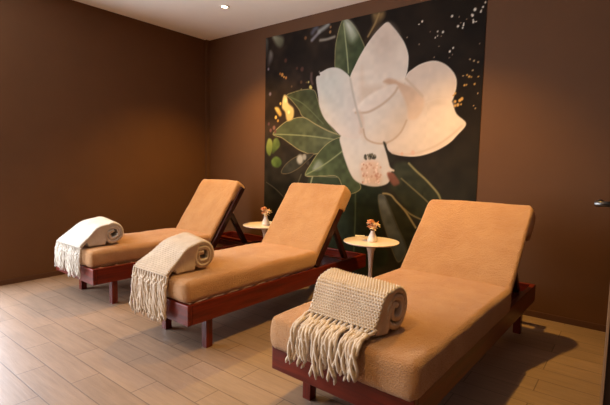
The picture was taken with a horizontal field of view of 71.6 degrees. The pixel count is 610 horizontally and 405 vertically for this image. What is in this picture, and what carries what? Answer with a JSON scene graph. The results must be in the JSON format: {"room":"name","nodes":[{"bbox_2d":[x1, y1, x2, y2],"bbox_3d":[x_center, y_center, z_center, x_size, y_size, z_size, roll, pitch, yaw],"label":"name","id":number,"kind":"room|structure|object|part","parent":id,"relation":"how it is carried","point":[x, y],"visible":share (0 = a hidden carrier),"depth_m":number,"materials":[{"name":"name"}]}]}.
{"room":"spa","nodes":[
{"label":"spa","id":0,"kind":"room"},
{"bbox_2d":[0,0,204,280],"bbox_3d":[-2.903,-0.555,3.337,0.150,2.600,5.550,5,7,38],"label":"wall","id":1,"kind":"structure","parent":0,"point":[102,112],"depth_m":4.16,"materials":[{"name":"brown paint"}]},
{"bbox_2d":[0,260,138,285],"bbox_3d":[-2.922,0.728,3.329,0.012,0.045,5.360,5,7,38],"label":"baseboard","id":2,"kind":"structure","parent":1,"relation":"attached to","point":[54,273],"depth_m":3.87,"materials":[{"name":"brown wood"}]},
{"bbox_2d":[205,40,209,178],"bbox_3d":[-1.228,-0.703,5.323,0.032,2.600,0.050,5,7,38],"label":"trim","id":3,"kind":"structure","parent":1,"relation":"attached to","point":[207,42],"depth_m":5.27,"materials":[{"name":"brown paint"}]},
{"bbox_2d":[74,0,367,40],"bbox_3d":[-0.739,-1.699,1.456,5.700,0.100,5.700,5,7,38],"label":"ceiling","id":4,"kind":"structure","parent":0,"point":[202,19],"depth_m":4.21,"materials":[{"name":"paint"}]},
{"bbox_2d":[220,5,228,8],"bbox_3d":[-0.775,-1.883,4.067,0.096,0.007,0.096,5,7,38],"label":"recessed light","id":5,"kind":"object","parent":4,"relation":"in","point":[221,6],"visible":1,"depth_m":4.06,"materials":[{"name":"white ceramic"}]},
{"bbox_2d":[0,261,605,404],"bbox_3d":[-0.790,0.990,1.700,5.700,0.100,5.700,5,7,38],"label":"floor","id":6,"kind":"structure","parent":0,"point":[62,343],"depth_m":2.41,"materials":[{"name":"brown wood"}]},
{"bbox_2d":[56,179,262,303],"bbox_3d":[-1.206,0.252,4.024,0.684,0.932,1.928,5,7,39],"label":"sun lounger","id":7,"kind":"object","parent":6,"relation":"on","point":[213,204],"visible":0.66,"depth_m":3.99,"materials":[{"name":"orange fabric"}]},
{"bbox_3d":[-1.906,0.601,3.624,0.046,0.283,0.046,5,7,39],"label":"leg","id":8,"kind":"part","parent":7,"relation":"part of","materials":[{"name":"brown wood"}]},
{"bbox_2d":[54,216,123,278],"bbox_3d":[-1.709,0.350,3.430,0.447,0.422,0.458,5,7,39],"label":"throw blanket","id":9,"kind":"object","parent":7,"relation":"on","point":[95,231],"visible":1,"depth_m":3.29,"materials":[{"name":"white fabric"}]},
{"bbox_3d":[-1.487,0.641,3.280,0.046,0.283,0.046,5,7,39],"label":"leg","id":10,"kind":"part","parent":7,"relation":"part of","materials":[{"name":"brown wood"}]},
{"bbox_2d":[80,228,209,267],"bbox_3d":[-1.455,0.366,3.715,0.606,0.141,1.122,5,7,39],"label":"seat cushion","id":11,"kind":"object","parent":7,"relation":"on","point":[131,247],"depth_m":3.38,"materials":[{"name":"orange fabric"}]},
{"bbox_3d":[-0.954,0.497,3.842,0.030,0.118,1.854,5,7,39],"label":"rail","id":12,"kind":"part","parent":7,"relation":"part of","materials":[{"name":"brown wood"}]},
{"bbox_2d":[176,179,244,242],"bbox_3d":[-0.976,0.070,4.264,0.600,0.604,0.493,5,7,39],"label":"cushion","id":13,"kind":"object","parent":7,"relation":"on","point":[214,202],"depth_m":4.17,"materials":[{"name":"orange fabric"}]},
{"bbox_3d":[-1.458,0.450,4.256,0.030,0.118,1.854,5,7,39],"label":"rail","id":14,"kind":"part","parent":7,"relation":"part of","materials":[{"name":"brown wood"}]},
{"bbox_3d":[-0.987,0.114,4.274,0.660,0.570,0.409,5,7,39],"label":"backrest panel","id":15,"kind":"part","parent":7,"relation":"part of","materials":[{"name":"brown wood"}]},
{"bbox_2d":[131,183,365,347],"bbox_3d":[-0.296,0.337,3.270,0.638,0.936,1.928,5,7,39],"label":"sun lounger","id":16,"kind":"object","parent":6,"relation":"on","point":[295,244],"visible":0.88,"depth_m":3.07,"materials":[{"name":"orange fabric"}]},
{"bbox_3d":[-0.917,0.695,2.802,0.046,0.283,0.046,5,7,39],"label":"leg","id":17,"kind":"part","parent":16,"relation":"part of","materials":[{"name":"brown wood"}]},
{"bbox_2d":[129,232,213,322],"bbox_3d":[-0.798,0.458,2.681,0.392,0.474,0.483,6,7,42],"label":"throw blanket","id":18,"kind":"object","parent":16,"relation":"on","point":[180,253],"visible":1,"depth_m":2.55,"materials":[{"name":"beige fabric"}]},
{"bbox_3d":[-0.588,0.725,2.537,0.046,0.283,0.046,5,7,39],"label":"leg","id":19,"kind":"part","parent":16,"relation":"part of","materials":[{"name":"brown wood"}]},
{"bbox_2d":[132,242,315,303],"bbox_3d":[-0.513,0.449,2.999,0.612,0.142,1.221,5,7,39],"label":"seat cushion","id":20,"kind":"object","parent":16,"relation":"on","point":[237,268],"depth_m":2.78,"materials":[{"name":"orange fabric"}]},
{"bbox_3d":[-0.061,0.581,3.105,0.030,0.118,1.854,5,7,39],"label":"rail","id":21,"kind":"part","parent":16,"relation":"part of","materials":[{"name":"brown wood"}]},
{"bbox_2d":[262,183,350,260],"bbox_3d":[-0.006,0.146,3.614,0.632,0.607,0.540,5,7,39],"label":"cushion","id":22,"kind":"object","parent":16,"relation":"on","point":[307,218],"depth_m":3.54,"materials":[{"name":"orange fabric"}]},
{"bbox_3d":[0.003,0.193,3.606,0.590,0.576,0.454,5,7,39],"label":"backrest panel","id":23,"kind":"part","parent":16,"relation":"part of","materials":[{"name":"brown wood"}]},
{"bbox_2d":[243,222,270,237],"bbox_3d":[-0.396,0.468,4.211,0.444,0.500,0.444,5,7,38],"label":"side table","id":24,"kind":"object","parent":6,"relation":"on","point":[255,225],"visible":0.3,"depth_m":4.13,"materials":[{"name":"white paint"}]},
{"bbox_2d":[262,216,269,225],"bbox_3d":[-0.386,0.178,4.155,0.080,0.086,0.080,5,7,38],"label":"bud vase","id":25,"kind":"object","parent":24,"relation":"on","point":[265,221],"visible":1,"depth_m":4.13,"materials":[{"name":"white ceramic"}]},
{"bbox_2d":[261,207,271,215],"bbox_3d":[-0.384,0.120,4.150,0.119,0.159,0.095,5,7,38],"label":"dried flowers","id":26,"kind":"object","parent":25,"relation":"in","point":[265,210],"visible":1,"depth_m":4.13,"materials":[{"name":"orange plant"}]},
{"bbox_2d":[343,236,398,277],"bbox_3d":[0.527,0.558,3.416,0.444,0.500,0.444,5,7,38],"label":"side table","id":27,"kind":"object","parent":6,"relation":"on","point":[382,242],"visible":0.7,"depth_m":3.37,"materials":[{"name":"white paint"}]},
{"bbox_2d":[355,235,364,237],"bbox_3d":[0.462,0.285,3.554,0.080,0.014,0.052,2,5,9],"label":"booklet","id":28,"kind":"object","parent":27,"relation":"on","point":[356,236],"visible":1,"depth_m":3.53,"materials":[{"name":"beige paper"}]},
{"bbox_2d":[367,231,377,241],"bbox_3d":[0.537,0.268,3.360,0.080,0.086,0.080,5,7,38],"label":"bud vase","id":29,"kind":"object","parent":27,"relation":"on","point":[372,237],"visible":1,"depth_m":3.34,"materials":[{"name":"white ceramic"}]},
{"bbox_2d":[367,219,379,230],"bbox_3d":[0.540,0.212,3.353,0.122,0.155,0.096,5,7,38],"label":"dried flowers","id":30,"kind":"object","parent":29,"relation":"in","point":[373,225],"visible":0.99,"depth_m":3.34,"materials":[{"name":"orange plant"}]},
{"bbox_2d":[270,200,535,404],"bbox_3d":[0.725,0.468,2.385,0.712,0.874,1.948,5,7,39],"label":"sun lounger","id":31,"kind":"object","parent":6,"relation":"on","point":[458,272],"visible":0.66,"depth_m":2.07,"materials":[{"name":"orange fabric"}]},
{"bbox_3d":[0.023,0.786,1.997,0.046,0.283,0.046,5,7,39],"label":"leg","id":32,"kind":"part","parent":31,"relation":"part of","materials":[{"name":"brown wood"}]},
{"bbox_2d":[285,267,407,384],"bbox_3d":[0.184,0.499,1.758,0.384,0.369,0.402,5,7,39],"label":"throw blanket","id":33,"kind":"object","parent":31,"relation":"on","point":[366,306],"visible":1,"depth_m":1.67,"materials":[{"name":"beige fabric"}]},
{"bbox_2d":[270,268,510,401],"bbox_3d":[0.498,0.556,2.120,0.711,0.158,1.240,5,7,39],"label":"seat cushion","id":34,"kind":"object","parent":31,"relation":"on","point":[449,313],"depth_m":1.80,"materials":[{"name":"orange fabric"}]},
{"bbox_2d":[401,200,535,293],"bbox_3d":[1.038,0.270,2.741,0.709,0.532,0.586,5,7,39],"label":"cushion","id":35,"kind":"object","parent":31,"relation":"on","point":[478,243],"depth_m":2.68,"materials":[{"name":"orange fabric"}]},
{"bbox_3d":[0.978,0.682,2.211,0.030,0.118,1.854,5,7,39],"label":"rail","id":36,"kind":"part","parent":31,"relation":"part of","materials":[{"name":"brown wood"}]},
{"bbox_3d":[1.434,0.736,2.840,0.046,0.283,0.046,5,7,39],"label":"leg","id":37,"kind":"part","parent":31,"relation":"part of","materials":[{"name":"brown wood"}]},
{"bbox_2d":[210,0,609,324],"bbox_3d":[0.946,-0.520,3.757,5.400,2.600,0.150,5,7,38],"label":"wall","id":38,"kind":"structure","parent":0,"point":[544,144],"depth_m":3.09,"materials":[{"name":"brown paint"}]},
{"bbox_2d":[264,0,486,277],"bbox_3d":[0.460,-0.518,4.040,2.318,2.422,0.004,5,7,38],"label":"mural","id":39,"kind":"object","parent":38,"relation":"attached to","point":[384,106],"visible":0.75,"depth_m":3.84},
{"bbox_2d":[216,246,605,331],"bbox_3d":[0.455,0.720,4.133,4.260,0.045,0.012,5,7,38],"label":"baseboard","id":40,"kind":"structure","parent":38,"relation":"attached to","point":[560,319],"depth_m":3.02,"materials":[{"name":"brown wood"}]},
{"bbox_3d":[1.885,-0.367,2.272,0.120,2.600,1.039,5,7,38],"label":"wall","id":41,"kind":"structure","parent":0,"visible":0},
{"bbox_2d":[594,199,609,404],"bbox_3d":[1.190,-0.072,1.601,0.099,2.092,0.886,5,7,38],"label":"door","id":42,"kind":"structure","parent":41,"relation":"in","point":[605,383],"depth_m":1.30,"materials":[{"name":"brown wood"}]},
{"bbox_3d":[0.973,0.002,1.364,0.059,0.052,0.156,5,7,38],"label":"handle","id":43,"kind":"part","parent":42,"relation":"part of","materials":[{"name":"metal"}]}
]}

